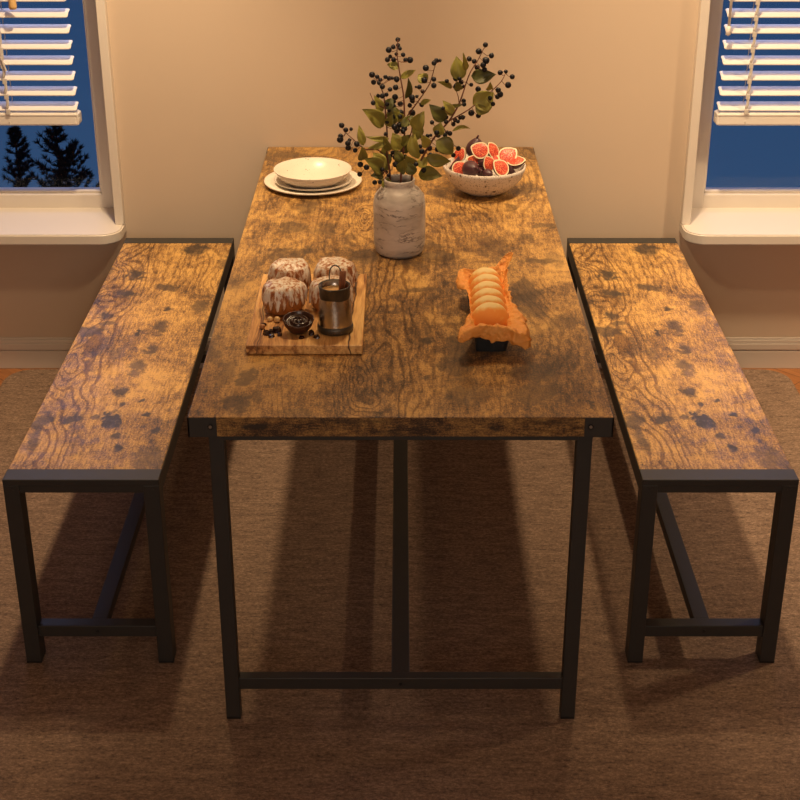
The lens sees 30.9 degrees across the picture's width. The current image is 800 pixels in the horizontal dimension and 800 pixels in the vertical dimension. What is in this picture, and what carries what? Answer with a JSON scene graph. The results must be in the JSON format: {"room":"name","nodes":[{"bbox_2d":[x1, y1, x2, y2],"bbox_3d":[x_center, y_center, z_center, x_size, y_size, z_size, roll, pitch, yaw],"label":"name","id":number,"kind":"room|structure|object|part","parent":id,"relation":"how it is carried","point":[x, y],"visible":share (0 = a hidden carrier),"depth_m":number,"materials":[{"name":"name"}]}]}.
{"room":"dining room","nodes":[
{"label":"dining room","id":0,"kind":"room"},
{"bbox_2d":[0,0,799,336],"bbox_3d":[0.000,-1.354,4.458,5.500,2.612,0.300,0,26,0],"label":"wall","id":1,"kind":"structure","parent":0,"point":[600,90],"depth_m":4.51,"materials":[{"name":"paint"}]},
{"bbox_2d":[0,0,125,244],"bbox_3d":[-1.423,-1.151,4.428,1.073,1.311,0.338,0,26,0],"label":"window","id":2,"kind":"structure","parent":1,"relation":"in","point":[28,215],"depth_m":4.62,"materials":[{"name":"white paint"}]},
{"bbox_2d":[0,0,81,124],"bbox_3d":[-1.440,-1.295,4.380,0.851,0.940,0.090,0,26,0],"label":"blind","id":3,"kind":"object","parent":2,"relation":"attached to","point":[11,112],"visible":1,"depth_m":4.52,"materials":[{"name":"white plastic"}]},
{"bbox_3d":[-1.230,-1.338,4.331,0.018,0.711,0.015,0,26,0],"label":"tilt cord","id":4,"kind":"part","parent":3,"relation":"part of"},
{"bbox_3d":[-1.235,-1.279,4.401,0.014,0.887,0.062,0,26,0],"label":"ladder cord","id":5,"kind":"part","parent":3,"relation":"part of","materials":[{"name":"white fabric"}]},
{"bbox_3d":[-1.440,-0.896,4.588,0.839,0.041,0.056,0,26,0],"label":"rail","id":6,"kind":"part","parent":3,"relation":"part of","materials":[{"name":"white plastic"}]},
{"bbox_3d":[-1.423,-0.567,4.685,1.073,0.034,0.294,0,26,0],"label":"sill","id":7,"kind":"part","parent":2,"relation":"part of","materials":[{"name":"white paint"}]},
{"bbox_3d":[-1.409,-1.145,4.375,1.043,1.277,0.034,0,26,0],"label":"trim","id":8,"kind":"part","parent":2,"relation":"part of","materials":[{"name":"white paint"}]},
{"bbox_2d":[0,337,799,367],"bbox_3d":[0.000,-0.158,4.859,5.500,0.109,0.016,0,26,0],"label":"baseboard","id":9,"kind":"structure","parent":1,"relation":"attached to","point":[15,352],"depth_m":4.85,"materials":[{"name":"paint"}]},
{"bbox_2d":[679,0,799,244],"bbox_3d":[1.438,-1.151,4.428,1.073,1.311,0.338,0,26,0],"label":"window","id":10,"kind":"structure","parent":1,"relation":"in","point":[709,215],"depth_m":4.62,"materials":[{"name":"white paint"}]},
{"bbox_3d":[1.423,-1.145,4.375,1.043,1.277,0.034,0,26,0],"label":"trim","id":11,"kind":"part","parent":10,"relation":"part of","materials":[{"name":"white paint"}]},
{"bbox_3d":[1.438,-0.567,4.685,1.073,0.034,0.294,0,26,0],"label":"sill","id":12,"kind":"part","parent":10,"relation":"part of","materials":[{"name":"white paint"}]},
{"bbox_2d":[713,0,799,124],"bbox_3d":[1.431,-1.297,4.384,0.870,0.940,0.080,0,26,0],"label":"blind","id":13,"kind":"object","parent":10,"relation":"attached to","point":[747,112],"visible":1,"depth_m":4.52,"materials":[{"name":"white plastic"}]},
{"bbox_3d":[1.088,-1.279,4.401,0.014,0.887,0.062,0,26,0],"label":"ladder cord","id":14,"kind":"part","parent":13,"relation":"part of","materials":[{"name":"white fabric"}]},
{"bbox_3d":[1.431,-0.896,4.588,0.858,0.041,0.056,0,26,0],"label":"rail","id":15,"kind":"part","parent":13,"relation":"part of","materials":[{"name":"white plastic"}]},
{"bbox_2d":[0,368,799,393],"bbox_3d":[0.000,1.110,2.467,5.700,0.100,6.026,0,26,0],"label":"floor","id":16,"kind":"structure","parent":0,"point":[793,374],"depth_m":4.86,"materials":[{"name":"brown carpet"}]},
{"bbox_2d":[0,369,799,799],"bbox_3d":[-0.010,0.982,2.604,2.600,0.012,4.984,0,26,0],"label":"rug","id":17,"kind":"object","parent":16,"relation":"on","point":[100,717],"visible":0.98,"depth_m":3.47,"materials":[{"name":"brown carpet"}]},
{"bbox_2d":[2,238,234,662],"bbox_3d":[-0.698,0.049,3.967,0.341,0.486,1.586,0,26,0],"label":"bench","id":18,"kind":"object","parent":17,"relation":"on","point":[110,419],"visible":0.86,"depth_m":3.49,"materials":[{"name":"brown wood"}]},
{"bbox_3d":[-0.851,0.387,3.277,0.035,0.466,0.045,0,26,0],"label":"leg","id":19,"kind":"part","parent":18,"relation":"part of","materials":[{"name":"black metal"}]},
{"bbox_3d":[-0.698,0.179,3.179,0.341,0.034,0.050,0,26,0],"label":"rail","id":20,"kind":"part","parent":18,"relation":"part of","materials":[{"name":"black metal"}]},
{"bbox_3d":[-0.698,-0.162,3.866,0.338,0.016,1.483,0,26,0],"label":"seat","id":21,"kind":"part","parent":18,"relation":"part of","materials":[{"name":"brown wood"}]},
{"bbox_3d":[-0.545,0.387,3.277,0.035,0.466,0.045,0,26,0],"label":"leg","id":22,"kind":"part","parent":18,"relation":"part of","materials":[{"name":"black metal"}]},
{"bbox_3d":[-0.698,-0.487,4.561,0.341,0.034,0.050,0,26,0],"label":"rail","id":23,"kind":"part","parent":18,"relation":"part of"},
{"bbox_3d":[-0.545,-0.281,4.663,0.035,0.466,0.045,0,26,0],"label":"leg","id":24,"kind":"part","parent":18,"relation":"part of","materials":[{"name":"black metal"}]},
{"bbox_2d":[187,147,613,718],"bbox_3d":[0.000,-0.043,3.855,0.837,0.750,1.916,0,26,0],"label":"dining table","id":25,"kind":"object","parent":17,"relation":"on","point":[413,378],"visible":0.84,"depth_m":3.14,"materials":[{"name":"wood"}]},
{"bbox_3d":[-0.366,0.373,3.034,0.031,0.700,0.031,0,26,0],"label":"leg","id":26,"kind":"part","parent":25,"relation":"part of","materials":[{"name":"black metal"}]},
{"bbox_2d":[246,274,366,353],"bbox_3d":[-0.206,-0.201,3.294,0.250,0.021,0.432,0,26,0],"label":"serving board","id":27,"kind":"object","parent":25,"relation":"on","point":[257,343],"visible":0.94,"depth_m":3.14,"materials":[{"name":"brown wood"}]},
{"bbox_2d":[263,329,269,335],"bbox_3d":[-0.292,-0.147,3.146,0.017,0.011,0.013,3,26,6],"label":"chocolate chunk","id":28,"kind":"object","parent":27,"relation":"on","point":[265,332],"visible":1,"depth_m":3.14,"materials":[{"name":"black food"}]},
{"bbox_2d":[274,316,279,321],"bbox_3d":[-0.274,-0.179,3.210,0.015,0.013,0.014,9,27,17],"label":"nut","id":29,"kind":"object","parent":27,"relation":"on","point":[276,319],"visible":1,"depth_m":3.20,"materials":[{"name":"beige food"}]},
{"bbox_2d":[273,326,281,332],"bbox_3d":[-0.271,-0.154,3.158,0.018,0.013,0.018,8,27,17],"label":"chocolate chunk","id":30,"kind":"object","parent":27,"relation":"on","point":[277,329],"visible":1,"depth_m":3.15,"materials":[{"name":"brown food"}]},
{"bbox_2d":[262,276,306,315],"bbox_3d":[-0.263,-0.236,3.259,0.104,0.074,0.104,0,26,0],"label":"bun","id":31,"kind":"object","parent":27,"relation":"on","point":[282,296],"visible":0.99,"depth_m":3.23,"materials":[{"name":"food"}]},
{"bbox_2d":[267,258,311,287],"bbox_3d":[-0.260,-0.291,3.374,0.104,0.074,0.104,-8,27,-17],"label":"bun","id":32,"kind":"object","parent":27,"relation":"on","point":[297,268],"visible":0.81,"depth_m":3.34,"materials":[{"name":"food"}]},
{"bbox_2d":[283,311,313,334],"bbox_3d":[-0.222,-0.165,3.148,0.061,0.042,0.062,16,30,30],"label":"dish","id":33,"kind":"object","parent":27,"relation":"on","point":[296,322],"visible":1,"depth_m":3.14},
{"bbox_2d":[309,329,314,335],"bbox_3d":[-0.195,-0.148,3.145,0.011,0.013,0.012,-21,33,-37],"label":"chocolate chunk","id":34,"kind":"object","parent":27,"relation":"on","point":[311,332],"visible":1,"depth_m":3.14,"materials":[{"name":"black food"}]},
{"bbox_2d":[309,275,353,310],"bbox_3d":[-0.156,-0.241,3.269,0.104,0.074,0.104,-10,27,-20],"label":"bun","id":35,"kind":"object","parent":27,"relation":"on","point":[314,297],"visible":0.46,"depth_m":3.25,"materials":[{"name":"food"}]},
{"bbox_2d":[317,265,352,335],"bbox_3d":[-0.144,-0.215,3.143,0.080,0.135,0.081,-21,33,-36],"label":"milk jug","id":36,"kind":"object","parent":27,"relation":"on","point":[334,308],"visible":1,"depth_m":3.13,"materials":[{"name":"grey metal"}]},
{"bbox_2d":[325,287,338,289],"bbox_3d":[-0.143,-0.232,3.135,0.055,0.008,0.055,0,26,0],"label":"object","id":37,"kind":"object","parent":36,"relation":"in","point":[330,288],"visible":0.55,"depth_m":3.15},
{"bbox_2d":[339,271,345,289],"bbox_3d":[-0.127,-0.255,3.142,0.020,0.051,0.012,-8,27,-15],"label":"cinnamon stick","id":38,"kind":"object","parent":37,"relation":"in","point":[342,274],"visible":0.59,"depth_m":3.14,"materials":[{"name":"brown plant"}]},
{"bbox_3d":[-0.143,-0.271,3.160,0.029,0.049,0.015,0,26,0],"label":"handle","id":39,"kind":"part","parent":36,"relation":"part of","materials":[{"name":"grey metal"}]},
{"bbox_2d":[313,256,357,286],"bbox_3d":[-0.153,-0.293,3.377,0.104,0.074,0.104,-12,28,-23],"label":"bun","id":40,"kind":"object","parent":27,"relation":"on","point":[322,267],"visible":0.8,"depth_m":3.35,"materials":[{"name":"food"}]},
{"bbox_2d":[264,170,361,195],"bbox_3d":[-0.254,-0.633,4.197,0.284,0.016,0.284,0,26,0],"label":"dinner plate","id":41,"kind":"object","parent":25,"relation":"on","point":[269,181],"visible":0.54,"depth_m":4.13,"materials":[{"name":"beige ceramic"}]},
{"bbox_2d":[274,173,351,190],"bbox_3d":[-0.252,-0.634,4.182,0.226,0.019,0.226,0,26,0],"label":"plate","id":42,"kind":"object","parent":41,"relation":"on","point":[348,179],"visible":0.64,"depth_m":4.13,"materials":[{"name":"beige ceramic"}]},
{"bbox_2d":[274,157,351,188],"bbox_3d":[-0.253,-0.644,4.160,0.224,0.048,0.224,0,26,0],"label":"shallow bowl","id":43,"kind":"object","parent":42,"relation":"on","point":[307,172],"visible":1,"depth_m":4.21,"materials":[{"name":"beige ceramic"}]},
{"bbox_3d":[0.000,-0.329,3.706,0.767,0.020,1.874,0,26,0],"label":"frame","id":44,"kind":"part","parent":25,"relation":"part of","materials":[{"name":"black metal"}]},
{"bbox_2d":[373,174,425,258],"bbox_3d":[-0.003,-0.466,3.645,0.131,0.193,0.131,0,26,0],"label":"vase","id":45,"kind":"object","parent":25,"relation":"on","point":[398,208],"visible":1,"depth_m":3.60,"materials":[{"name":"grey ceramic"}]},
{"bbox_2d":[337,72,397,187],"bbox_3d":[-0.071,-0.592,3.572,0.164,0.424,0.088,-21,33,-37],"label":"branch","id":46,"kind":"object","parent":45,"relation":"in","point":[379,163],"visible":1,"depth_m":3.55,"materials":[{"name":"green plant"}]},
{"bbox_2d":[385,37,441,182],"bbox_3d":[0.020,-0.640,3.591,0.145,0.494,0.087,16,30,29],"label":"branch","id":47,"kind":"object","parent":45,"relation":"in","point":[405,143],"visible":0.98,"depth_m":3.56,"materials":[{"name":"green plant"}]},
{"bbox_2d":[406,42,514,180],"bbox_3d":[0.150,-0.631,3.567,0.272,0.499,0.070,-5,26,-11],"label":"branch","id":48,"kind":"object","parent":45,"relation":"in","point":[483,102],"visible":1,"depth_m":3.53,"materials":[{"name":"green plant"}]},
{"bbox_2d":[443,154,525,196],"bbox_3d":[0.238,-0.633,4.122,0.235,0.080,0.235,0,26,0],"label":"bowl","id":49,"kind":"object","parent":25,"relation":"on","point":[479,186],"visible":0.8,"depth_m":4.04,"materials":[{"name":"ceramic"}]},
{"bbox_2d":[449,156,459,169],"bbox_3d":[0.154,-0.671,4.101,0.030,0.040,0.040,11,28,21],"label":"fig","id":50,"kind":"object","parent":49,"relation":"in","point":[458,157],"visible":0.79,"depth_m":4.09,"materials":[{"name":"food"}]},
{"bbox_2d":[452,161,464,173],"bbox_3d":[0.164,-0.652,4.064,0.044,0.040,0.028,-5,26,-10],"label":"fig","id":51,"kind":"object","parent":49,"relation":"in","point":[457,166],"visible":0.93,"depth_m":4.06,"materials":[{"name":"red food"}]},
{"bbox_2d":[453,147,465,160],"bbox_3d":[0.170,-0.700,4.117,0.040,0.041,0.027,15,30,29],"label":"fig","id":52,"kind":"object","parent":49,"relation":"in","point":[462,153],"visible":0.75,"depth_m":4.11,"materials":[{"name":"red food"}]},
{"bbox_2d":[462,160,478,175],"bbox_3d":[0.198,-0.645,4.042,0.053,0.048,0.048,10,27,19],"label":"fig","id":53,"kind":"object","parent":49,"relation":"in","point":[470,167],"visible":0.96,"depth_m":4.03,"materials":[{"name":"purple food"}]},
{"bbox_2d":[466,155,478,166],"bbox_3d":[0.212,-0.671,4.076,0.046,0.033,0.044,-11,28,-22],"label":"fig","id":54,"kind":"object","parent":49,"relation":"in","point":[472,157],"visible":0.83,"depth_m":4.07,"materials":[{"name":"red food"}]},
{"bbox_2d":[478,158,483,166],"bbox_3d":[0.232,-0.666,4.066,0.032,0.032,0.034,-20,32,-36],"label":"fig","id":55,"kind":"object","parent":54,"relation":"on","point":[480,161],"visible":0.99,"depth_m":4.05,"materials":[{"name":"purple food"}]},
{"bbox_2d":[471,142,488,158],"bbox_3d":[0.222,-0.700,4.056,0.050,0.045,0.036,-5,26,-10],"label":"fig","id":56,"kind":"object","parent":55,"relation":"on","point":[479,150],"visible":1,"depth_m":4.05,"materials":[{"name":"red food"}]},
{"bbox_2d":[466,135,481,155],"bbox_3d":[0.213,-0.722,4.112,0.055,0.072,0.055,4,26,8],"label":"fig","id":57,"kind":"object","parent":49,"relation":"in","point":[475,140],"visible":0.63,"depth_m":4.09,"materials":[{"name":"purple food"}]},
{"bbox_2d":[477,167,483,175],"bbox_3d":[0.226,-0.642,4.066,0.031,0.028,0.028,16,30,30],"label":"fig","id":58,"kind":"object","parent":49,"relation":"in","point":[481,169],"visible":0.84,"depth_m":4.05,"materials":[{"name":"purple food"}]},
{"bbox_2d":[482,169,492,175],"bbox_3d":[0.246,-0.632,4.049,0.035,0.030,0.030,7,27,15],"label":"fig","id":59,"kind":"object","parent":49,"relation":"in","point":[487,172],"visible":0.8,"depth_m":4.04,"materials":[{"name":"purple food"}]},
{"bbox_2d":[482,156,493,170],"bbox_3d":[0.245,-0.665,4.057,0.042,0.045,0.026,-16,30,-30],"label":"fig","id":60,"kind":"object","parent":49,"relation":"in","point":[488,161],"visible":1,"depth_m":4.05,"materials":[{"name":"red food"}]},
{"bbox_2d":[493,159,508,175],"bbox_3d":[0.279,-0.650,4.046,0.048,0.046,0.036,-16,30,-30],"label":"fig","id":61,"kind":"object","parent":49,"relation":"in","point":[500,167],"visible":0.98,"depth_m":4.04,"materials":[{"name":"red food"}]},
{"bbox_2d":[498,147,516,163],"bbox_3d":[0.304,-0.692,4.109,0.054,0.047,0.045,6,26,12],"label":"fig","id":62,"kind":"object","parent":49,"relation":"in","point":[507,154],"visible":0.77,"depth_m":4.10,"materials":[{"name":"red food"}]},
{"bbox_2d":[508,164,515,173],"bbox_3d":[0.310,-0.650,4.073,0.026,0.034,0.034,-10,27,-19],"label":"fig","id":63,"kind":"object","parent":49,"relation":"in","point":[511,170],"visible":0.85,"depth_m":4.06,"materials":[{"name":"food"}]},
{"bbox_2d":[507,156,525,168],"bbox_3d":[0.326,-0.672,4.103,0.047,0.032,0.048,-23,34,-39],"label":"fig","id":64,"kind":"object","parent":49,"relation":"in","point":[516,163],"visible":0.89,"depth_m":4.09,"materials":[{"name":"red food"}]},
{"label":"fig","id":65,"kind":"object","parent":49,"relation":"in","visible":0},
{"bbox_2d":[487,142,498,157],"bbox_3d":[0.258,-0.707,4.090,0.032,0.047,0.046,18,31,32],"label":"fig","id":66,"kind":"object","parent":65,"relation":"on","point":[493,148],"visible":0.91,"depth_m":4.08,"materials":[{"name":"red food"}]},
{"bbox_2d":[467,277,508,351],"bbox_3d":[0.196,-0.197,3.251,0.088,0.051,0.342,0,26,0],"label":"tray","id":67,"kind":"object","parent":25,"relation":"on","point":[481,344],"visible":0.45,"depth_m":3.11,"materials":[{"name":"black ceramic"}]},
{"bbox_2d":[457,252,530,348],"bbox_3d":[0.199,-0.217,3.233,0.166,0.093,0.412,0,26,0],"label":"paper","id":68,"kind":"object","parent":67,"relation":"in","point":[516,331],"visible":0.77,"depth_m":3.09,"materials":[{"name":"orange paper"}]},
{"bbox_2d":[468,267,501,283],"bbox_3d":[0.195,-0.265,3.342,0.078,0.071,0.059,-4,26,-8],"label":"bread roll","id":69,"kind":"object","parent":68,"relation":"on","point":[483,270],"visible":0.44,"depth_m":3.34,"materials":[{"name":"food"}]},
{"bbox_2d":[469,274,503,290],"bbox_3d":[0.196,-0.246,3.304,0.080,0.071,0.059,-4,26,-7],"label":"bread roll","id":70,"kind":"object","parent":68,"relation":"on","point":[483,277],"visible":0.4,"depth_m":3.30,"materials":[{"name":"beige food"}]},
{"bbox_2d":[470,281,504,297],"bbox_3d":[0.196,-0.227,3.263,0.081,0.071,0.058,-4,26,-7],"label":"bread roll","id":71,"kind":"object","parent":68,"relation":"on","point":[485,284],"visible":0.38,"depth_m":3.26,"materials":[{"name":"beige food"}]},
{"bbox_2d":[470,288,505,303],"bbox_3d":[0.195,-0.208,3.224,0.083,0.071,0.058,4,26,7],"label":"bread roll","id":72,"kind":"object","parent":68,"relation":"on","point":[485,291],"visible":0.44,"depth_m":3.22,"materials":[{"name":"food"}]},
{"bbox_2d":[470,295,507,312],"bbox_3d":[0.194,-0.188,3.183,0.083,0.071,0.059,-4,26,-8],"label":"bread roll","id":73,"kind":"object","parent":68,"relation":"on","point":[487,298],"visible":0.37,"depth_m":3.18,"materials":[{"name":"beige food"}]},
{"bbox_2d":[471,302,509,325],"bbox_3d":[0.195,-0.171,3.146,0.085,0.071,0.058,2,26,5],"label":"bread roll","id":74,"kind":"object","parent":68,"relation":"on","point":[488,313],"visible":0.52,"depth_m":3.14,"materials":[{"name":"food"}]},
{"bbox_3d":[0.366,0.373,3.034,0.031,0.700,0.031,0,26,0],"label":"leg","id":75,"kind":"part","parent":25,"relation":"part of","materials":[{"name":"black metal"}]},
{"bbox_2d":[566,238,798,662],"bbox_3d":[0.698,0.049,3.967,0.341,0.486,1.586,0,26,0],"label":"bench","id":76,"kind":"object","parent":17,"relation":"on","point":[690,419],"visible":0.91,"depth_m":3.49,"materials":[{"name":"brown wood"}]},
{"bbox_3d":[0.545,-0.281,4.663,0.035,0.466,0.045,0,26,0],"label":"leg","id":77,"kind":"part","parent":76,"relation":"part of","materials":[{"name":"black metal"}]},
{"bbox_3d":[0.698,-0.487,4.561,0.341,0.034,0.050,0,26,0],"label":"rail","id":78,"kind":"part","parent":76,"relation":"part of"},
{"bbox_3d":[0.545,0.387,3.277,0.035,0.466,0.045,0,26,0],"label":"leg","id":79,"kind":"part","parent":76,"relation":"part of","materials":[{"name":"black metal"}]},
{"bbox_3d":[0.698,-0.162,3.866,0.338,0.016,1.483,0,26,0],"label":"seat","id":80,"kind":"part","parent":76,"relation":"part of","materials":[{"name":"brown wood"}]},
{"bbox_3d":[0.698,0.179,3.179,0.341,0.034,0.050,0,26,0],"label":"rail","id":81,"kind":"part","parent":76,"relation":"part of","materials":[{"name":"black metal"}]},
{"bbox_3d":[0.851,0.387,3.277,0.035,0.466,0.045,0,26,0],"label":"leg","id":82,"kind":"part","parent":76,"relation":"part of","materials":[{"name":"black metal"}]},
{"label":"outside","id":83,"kind":"structure","parent":0,"visible":0},
{"bbox_3d":[0.000,4.318,14.211,18.000,0.100,11.000,0,26,0],"label":"lawn","id":84,"kind":"structure","parent":83,"visible":0},
{"bbox_2d":[0,125,36,186],"bbox_3d":[-3.759,0.104,15.616,0.878,6.275,0.888,-19,31,-34],"label":"pine tree","id":85,"kind":"object","parent":84,"relation":"on","point":[15,171],"visible":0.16,"depth_m":14.38,"materials":[{"name":"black plant"}]},
{"bbox_2d":[21,125,99,186],"bbox_3d":[-2.951,0.712,13.675,1.244,6.865,1.260,-13,28,-24],"label":"pine tree","id":86,"kind":"object","parent":84,"relation":"on","point":[61,175],"visible":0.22,"depth_m":12.33,"materials":[{"name":"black plant"}]}
]}

